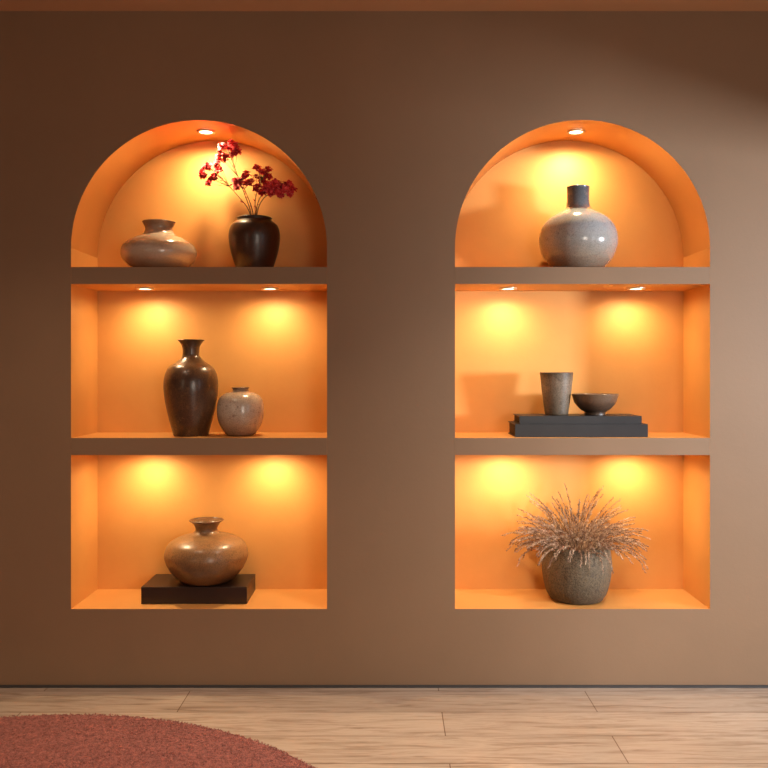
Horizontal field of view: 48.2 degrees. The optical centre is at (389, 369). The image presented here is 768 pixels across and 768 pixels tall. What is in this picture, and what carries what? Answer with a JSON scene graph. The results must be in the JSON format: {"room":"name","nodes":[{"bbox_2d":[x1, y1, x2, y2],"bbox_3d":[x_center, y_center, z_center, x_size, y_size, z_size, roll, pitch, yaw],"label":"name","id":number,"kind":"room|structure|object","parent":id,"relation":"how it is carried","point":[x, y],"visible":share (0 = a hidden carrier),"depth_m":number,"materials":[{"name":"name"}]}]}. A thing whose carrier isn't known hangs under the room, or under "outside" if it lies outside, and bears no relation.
{"room":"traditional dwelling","nodes":[
{"label":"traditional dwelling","id":0,"kind":"room"},
{"bbox_2d":[0,11,767,684],"bbox_3d":[0.000,-0.080,3.510,5.200,2.600,0.420,0,0,0],"label":"wall","id":1,"kind":"structure","parent":0,"point":[416,147],"depth_m":3.30,"materials":[{"name":"beige paint"}]},
{"bbox_2d":[141,574,254,603],"bbox_3d":[-0.770,0.886,3.478,0.416,0.067,0.215,0,0,0],"label":"plinth","id":2,"kind":"object","parent":1,"relation":"on","point":[161,588],"visible":0.96,"depth_m":3.37,"materials":[{"name":"brown paint"}]},
{"bbox_2d":[164,517,247,585],"bbox_3d":[-0.742,0.729,3.470,0.335,0.248,0.335,0,0,0],"label":"jar","id":3,"kind":"object","parent":2,"relation":"on","point":[206,556],"visible":1,"depth_m":3.36,"materials":[{"name":"ceramic"}]},
{"bbox_2d":[71,267,326,290],"bbox_3d":[-0.735,-0.363,3.450,0.984,0.065,0.300,0,0,0],"label":"wall shelf","id":4,"kind":"object","parent":1,"relation":"attached to","point":[94,278],"visible":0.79,"depth_m":3.30,"materials":[{"name":"beige paint"}]},
{"bbox_2d":[136,287,153,289],"bbox_3d":[-0.988,-0.328,3.460,0.072,0.006,0.072,0,0,0],"label":"recessed light","id":5,"kind":"object","parent":4,"relation":"attached to","point":[137,288],"visible":1,"depth_m":3.43,"materials":[{"name":"beige"}]},
{"bbox_2d":[120,219,196,266],"bbox_3d":[-0.929,-0.496,3.450,0.298,0.200,0.298,0,0,0],"label":"vase","id":6,"kind":"object","parent":4,"relation":"on","point":[158,245],"visible":0.88,"depth_m":3.35,"materials":[{"name":"ceramic"}]},
{"bbox_2d":[198,139,297,266],"bbox_3d":[-0.574,-0.665,3.450,0.413,0.539,0.205,0,0,0],"label":"flower vase","id":7,"kind":"object","parent":4,"relation":"on","point":[254,240],"visible":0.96,"depth_m":3.40,"materials":[{"name":"brown ceramic"}]},
{"bbox_2d":[261,287,278,289],"bbox_3d":[-0.484,-0.328,3.460,0.072,0.006,0.072,0,0,0],"label":"recessed light","id":8,"kind":"object","parent":4,"relation":"attached to","point":[262,288],"visible":1,"depth_m":3.43,"materials":[{"name":"beige"}]},
{"bbox_2d":[71,432,326,454],"bbox_3d":[-0.735,0.294,3.450,0.984,0.065,0.300,0,0,0],"label":"wall shelf","id":9,"kind":"object","parent":1,"relation":"attached to","point":[99,443],"visible":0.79,"depth_m":3.30,"materials":[{"name":"beige paint"}]},
{"bbox_2d":[163,339,217,436],"bbox_3d":[-0.795,0.070,3.430,0.214,0.383,0.214,0,0,0],"label":"bronze vase","id":10,"kind":"object","parent":9,"relation":"on","point":[190,385],"visible":1,"depth_m":3.36,"materials":[{"name":"ceramic"}]},
{"bbox_2d":[217,387,263,435],"bbox_3d":[-0.598,0.165,3.430,0.186,0.193,0.186,0,0,0],"label":"round vase","id":11,"kind":"object","parent":9,"relation":"on","point":[240,411],"visible":1,"depth_m":3.36,"materials":[{"name":"beige ceramic"}]},
{"bbox_2d":[197,129,214,134],"bbox_3d":[-0.740,-0.958,3.450,0.072,0.006,0.072,0,0,0],"label":"recessed light","id":12,"kind":"object","parent":1,"relation":"in","point":[199,131],"visible":1,"depth_m":3.44,"materials":[{"name":"beige"}]},
{"bbox_2d":[0,685,767,687],"bbox_3d":[0.000,1.216,3.296,5.200,0.009,0.008,0,0,0],"label":"baseboard","id":13,"kind":"structure","parent":1,"relation":"attached to","point":[1,686],"depth_m":3.29,"materials":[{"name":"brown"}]},
{"bbox_2d":[501,483,650,604],"bbox_3d":[0.744,0.692,3.425,0.588,0.454,0.344,0,0,0],"label":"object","id":14,"kind":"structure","parent":1,"relation":"on","point":[577,569],"depth_m":3.35,"materials":[{"name":"brown plant"}]},
{"bbox_2d":[567,129,584,134],"bbox_3d":[0.748,-0.958,3.450,0.072,0.006,0.072,0,0,0],"label":"recessed light","id":15,"kind":"object","parent":1,"relation":"in","point":[571,131],"visible":1,"depth_m":3.44,"materials":[{"name":"beige"}]},
{"bbox_2d":[455,267,709,290],"bbox_3d":[0.740,-0.363,3.450,0.980,0.065,0.300,0,0,0],"label":"wall shelf","id":16,"kind":"object","parent":1,"relation":"attached to","point":[466,278],"visible":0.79,"depth_m":3.30,"materials":[{"name":"beige paint"}]},
{"bbox_2d":[499,287,516,289],"bbox_3d":[0.476,-0.328,3.460,0.072,0.006,0.072,0,0,0],"label":"recessed light","id":17,"kind":"object","parent":16,"relation":"attached to","point":[501,288],"visible":1,"depth_m":3.43,"materials":[{"name":"beige"}]},
{"bbox_2d":[538,184,617,266],"bbox_3d":[0.756,-0.566,3.450,0.314,0.341,0.314,0,0,0],"label":"bottle vase","id":18,"kind":"object","parent":16,"relation":"on","point":[579,235],"visible":0.92,"depth_m":3.34,"materials":[{"name":"grey ceramic"}]},
{"bbox_2d":[627,287,644,289],"bbox_3d":[0.992,-0.328,3.460,0.072,0.006,0.072,0,0,0],"label":"recessed light","id":19,"kind":"object","parent":16,"relation":"attached to","point":[630,288],"visible":1,"depth_m":3.43,"materials":[{"name":"beige"}]},
{"bbox_2d":[455,432,709,454],"bbox_3d":[0.740,0.294,3.450,0.980,0.065,0.300,0,0,0],"label":"wall shelf","id":20,"kind":"object","parent":1,"relation":"attached to","point":[466,443],"visible":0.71,"depth_m":3.30,"materials":[{"name":"beige paint"}]},
{"bbox_2d":[508,421,647,436],"bbox_3d":[0.746,0.236,3.440,0.518,0.051,0.200,0,0,0],"label":"book","id":21,"kind":"object","parent":20,"relation":"on","point":[515,429],"visible":0.84,"depth_m":3.34,"materials":[{"name":"black paper"}]},
{"bbox_2d":[513,414,641,423],"bbox_3d":[0.745,0.195,3.441,0.478,0.031,0.178,0,0,0],"label":"book","id":22,"kind":"object","parent":21,"relation":"on","point":[518,418],"visible":1,"depth_m":3.35,"materials":[{"name":"black paper"}]},
{"bbox_2d":[540,372,572,414],"bbox_3d":[0.668,0.095,3.440,0.132,0.170,0.132,0,0,0],"label":"tumbler","id":23,"kind":"object","parent":22,"relation":"on","point":[556,387],"visible":0.99,"depth_m":3.39,"materials":[{"name":"grey ceramic"}]},
{"bbox_2d":[572,393,618,414],"bbox_3d":[0.822,0.138,3.440,0.184,0.084,0.184,0,0,0],"label":"ceramic bowl","id":24,"kind":"object","parent":22,"relation":"on","point":[590,403],"visible":1,"depth_m":3.38,"materials":[{"name":"brown ceramic"}]},
{"bbox_2d":[0,688,767,767],"bbox_3d":[0.000,1.270,0.700,5.200,0.100,5.200,0,0,0],"label":"floor","id":25,"kind":"structure","parent":0,"point":[321,727],"depth_m":2.99,"materials":[{"name":"brown wood"}]},
{"bbox_2d":[0,713,316,767],"bbox_3d":[-1.110,1.210,1.845,2.330,0.020,2.330,0,0,-6],"label":"round rug","id":26,"kind":"object","parent":25,"relation":"on","point":[64,740],"visible":1,"depth_m":2.75,"materials":[{"name":"carpet"}]},
{"bbox_2d":[0,0,767,10],"bbox_3d":[0.000,-1.430,0.910,5.200,0.100,5.620,0,0,0],"label":"ceiling","id":27,"kind":"structure","parent":0,"point":[5,5],"depth_m":3.25,"materials":[{"name":"paint"}]},
{"bbox_2d":[541,538,611,604],"bbox_3d":[0.750,0.810,3.450,0.278,0.219,0.279,0,0,0],"label":"planter","id":28,"kind":"object","parent":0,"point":[564,582],"depth_m":3.34,"materials":[{"name":"grey stone"}]}
]}

